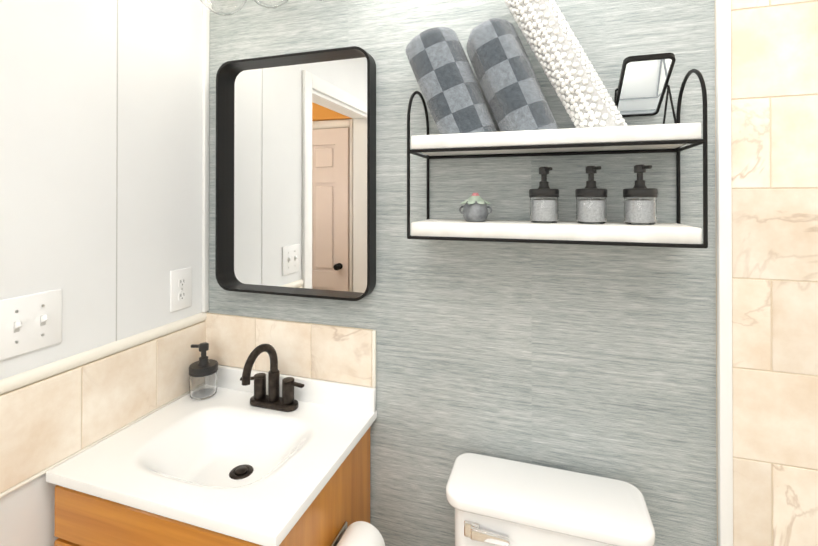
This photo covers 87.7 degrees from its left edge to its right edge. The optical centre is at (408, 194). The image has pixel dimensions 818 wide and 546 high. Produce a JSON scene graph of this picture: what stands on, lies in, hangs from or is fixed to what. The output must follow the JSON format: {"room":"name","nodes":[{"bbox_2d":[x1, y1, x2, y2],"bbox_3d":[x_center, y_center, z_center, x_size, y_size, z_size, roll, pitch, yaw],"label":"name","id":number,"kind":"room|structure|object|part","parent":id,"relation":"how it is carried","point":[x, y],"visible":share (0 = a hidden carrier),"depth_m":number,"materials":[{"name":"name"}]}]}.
{"room":"bathroom","nodes":[
{"label":"bathroom","id":0,"kind":"room"},
{"bbox_2d":[0,0,202,545],"bbox_3d":[-0.866,0.270,1.168,0.110,2.440,0.700,0,0,18],"label":"wall","id":1,"kind":"structure","parent":0,"point":[58,88],"depth_m":1.12,"materials":[{"name":"white paint"}]},
{"bbox_2d":[0,289,61,360],"bbox_3d":[-0.861,0.294,0.971,0.019,0.131,0.137,0,0,18],"label":"switch plate","id":2,"kind":"object","parent":1,"relation":"attached to","point":[30,322],"visible":1,"depth_m":0.97,"materials":[{"name":"white plastic"}]},
{"bbox_2d":[0,321,205,492],"bbox_3d":[-0.797,0.540,1.183,0.009,0.210,0.625,0,0,18],"label":"backsplash","id":3,"kind":"structure","parent":1,"relation":"attached to","point":[48,422],"depth_m":1.09,"materials":[{"name":"beige tile"}]},
{"bbox_2d":[0,312,207,394],"bbox_3d":[-0.795,0.419,1.184,0.013,0.032,0.625,0,0,18],"label":"trim","id":4,"kind":"structure","parent":1,"relation":"attached to","point":[17,381],"depth_m":1.10,"materials":[{"name":"white"}]},
{"bbox_2d":[170,267,191,311],"bbox_3d":[-0.736,0.305,1.378,0.008,0.131,0.085,0,0,18],"label":"electrical outlet plate","id":5,"kind":"object","parent":1,"relation":"attached to","point":[180,288],"visible":1,"depth_m":1.37,"materials":[{"name":"white plastic"}]},
{"bbox_2d":[202,5,209,311],"bbox_3d":[-0.703,-0.273,1.474,0.014,1.352,0.022,0,0,18],"label":"trim","id":6,"kind":"structure","parent":1,"relation":"attached to","point":[205,150],"depth_m":1.47,"materials":[{"name":"white wood"}]},
{"bbox_2d":[207,0,717,545],"bbox_3d":[0.589,0.270,1.121,2.910,2.440,0.100,0,0,18],"label":"wall","id":7,"kind":"structure","parent":0,"point":[597,360],"depth_m":1.16,"materials":[{"name":"paper"}]},
{"bbox_2d":[200,0,323,15],"bbox_3d":[-0.414,-0.678,1.289,0.520,0.232,0.201,0,0,18],"label":"sconce","id":8,"kind":"object","parent":7,"relation":"attached to","point":[225,7],"visible":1,"depth_m":1.29,"materials":[{"name":"white glass"}]},
{"bbox_2d":[205,313,372,386],"bbox_3d":[-0.409,0.495,1.381,0.628,0.171,0.010,0,0,18],"label":"tile backsplash","id":9,"kind":"structure","parent":7,"relation":"attached to","point":[339,354],"depth_m":1.36,"materials":[{"name":"beige tile"}]},
{"bbox_2d":[215,46,375,300],"bbox_3d":[-0.370,-0.062,1.351,0.553,0.754,0.049,0,0,18],"label":"vanity mirror","id":10,"kind":"object","parent":7,"relation":"attached to","point":[296,174],"visible":1,"depth_m":1.36,"materials":[{"name":"black metal"}]},
{"bbox_2d":[372,330,375,387],"bbox_3d":[-0.105,0.494,1.283,0.011,0.171,0.012,0,0,18],"label":"trim","id":11,"kind":"structure","parent":7,"relation":"attached to","point":[373,358],"depth_m":1.28,"materials":[{"name":"white"}]},
{"bbox_2d":[407,69,707,248],"bbox_3d":[0.329,-0.084,1.051,0.642,0.388,0.192,0,0,18],"label":"shelf unit","id":12,"kind":"object","parent":7,"relation":"attached to","point":[660,138],"visible":0.98,"depth_m":0.97,"materials":[{"name":"white wood"}]},
{"bbox_2d":[405,27,496,133],"bbox_3d":[0.116,-0.293,1.121,0.236,0.291,0.143,0,0,18],"label":"roll","id":13,"kind":"object","parent":12,"relation":"on","point":[446,79],"visible":0.92,"depth_m":1.06,"materials":[{"name":"grey fabric"}]},
{"bbox_2d":[459,193,491,221],"bbox_3d":[0.170,0.032,1.093,0.085,0.074,0.076,0,0,18],"label":"succulent plant","id":14,"kind":"object","parent":12,"relation":"on","point":[475,209],"visible":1,"depth_m":1.07,"materials":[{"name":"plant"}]},
{"bbox_2d":[467,18,558,131],"bbox_3d":[0.258,-0.295,1.071,0.233,0.294,0.136,0,0,18],"label":"roll","id":15,"kind":"object","parent":12,"relation":"on","point":[507,79],"visible":1,"depth_m":1.02,"materials":[{"name":"grey fabric"}]},
{"bbox_2d":[529,167,558,222],"bbox_3d":[0.332,-0.001,1.047,0.071,0.136,0.071,0,0,18],"label":"dispenser","id":16,"kind":"object","parent":12,"relation":"on","point":[543,202],"visible":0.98,"depth_m":1.02,"materials":[{"name":"clear glass"}]},
{"bbox_2d":[504,0,626,127],"bbox_3d":[0.355,-0.374,1.028,0.312,0.451,0.110,0,0,18],"label":"roll","id":17,"kind":"object","parent":12,"relation":"on","point":[574,79],"visible":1,"depth_m":0.99,"materials":[{"name":"white fabric"}]},
{"bbox_2d":[575,166,607,223],"bbox_3d":[0.434,-0.001,1.014,0.071,0.136,0.071,0,0,18],"label":"dispenser","id":18,"kind":"object","parent":12,"relation":"on","point":[591,202],"visible":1,"depth_m":0.99,"materials":[{"name":"clear glass"}]},
{"bbox_2d":[623,164,657,224],"bbox_3d":[0.533,-0.001,0.983,0.071,0.136,0.071,0,0,18],"label":"dispenser","id":19,"kind":"object","parent":12,"relation":"on","point":[640,202],"visible":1,"depth_m":0.96,"materials":[{"name":"clear glass"}]},
{"bbox_2d":[614,53,676,123],"bbox_3d":[0.541,-0.225,0.990,0.113,0.153,0.171,0,0,18],"label":"mirror","id":20,"kind":"object","parent":12,"relation":"on","point":[643,86],"visible":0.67,"depth_m":0.97,"materials":[{"name":"black metal"}]},
{"bbox_3d":[0.540,-0.245,0.988,0.088,0.089,0.154,0,0,18],"label":"glass","id":21,"kind":"part","parent":20,"relation":"part of","materials":[{"name":"white"}]},
{"bbox_2d":[715,0,732,545],"bbox_3d":[0.745,0.269,1.007,0.027,2.440,0.020,0,0,18],"label":"trim","id":22,"kind":"structure","parent":7,"relation":"attached to","point":[724,290],"depth_m":1.00,"materials":[{"name":"white"}]},
{"bbox_2d":[731,0,817,545],"bbox_3d":[1.311,0.268,0.830,1.158,2.440,0.011,0,0,18],"label":"shower wall tile","id":23,"kind":"structure","parent":7,"relation":"attached to","point":[774,111],"depth_m":0.98,"materials":[{"name":"beige tile"}]},
{"bbox_3d":[-0.323,1.536,0.382,4.200,0.100,3.350,0,0,18],"label":"floor","id":24,"kind":"structure","parent":0,"visible":0},
{"bbox_2d":[46,344,384,545],"bbox_3d":[-0.425,0.965,1.110,0.738,1.048,0.532,0,0,18],"label":"bathroom vanity","id":25,"kind":"object","parent":24,"relation":"on","point":[246,455],"visible":0.96,"depth_m":1.07,"materials":[{"name":"white ceramic"}]},
{"bbox_2d":[189,342,217,399],"bbox_3d":[-0.667,0.566,1.384,0.087,0.166,0.087,0,0,18],"label":"soap dispenser","id":26,"kind":"object","parent":25,"relation":"on","point":[203,370],"visible":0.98,"depth_m":1.35,"materials":[{"name":"clear glass"}]},
{"bbox_2d":[240,344,303,411],"bbox_3d":[-0.432,0.546,1.259,0.217,0.208,0.166,0,0,18],"label":"faucet","id":27,"kind":"object","parent":25,"relation":"on","point":[258,402],"depth_m":1.30,"materials":[{"name":"black metal"}]},
{"bbox_2d":[446,453,654,545],"bbox_3d":[0.250,1.094,0.797,0.452,0.786,0.655,0,0,18],"label":"toilet","id":28,"kind":"object","parent":24,"relation":"on","point":[494,501],"visible":1,"depth_m":0.98,"materials":[{"name":"white ceramic"}]},
{"bbox_3d":[-1.364,0.261,-0.384,0.110,2.440,1.040,0,0,18],"label":"wall","id":29,"kind":"structure","parent":0,"visible":0},
{"bbox_2d":[0,391,188,497],"bbox_3d":[-1.083,0.645,0.290,0.010,0.009,2.500,0,0,18],"label":"trim","id":30,"kind":"structure","parent":29,"relation":"attached to","point":[15,487],"depth_m":1.07,"materials":[{"name":"white"}]},
{"bbox_2d":[116,0,117,340],"bbox_3d":[-1.126,-0.279,0.180,0.001,1.353,2.097,0,0,18],"label":"trim","id":31,"kind":"structure","parent":29,"relation":"attached to","point":[116,170],"depth_m":1.18,"materials":[{"name":"grey wood"}]}
]}

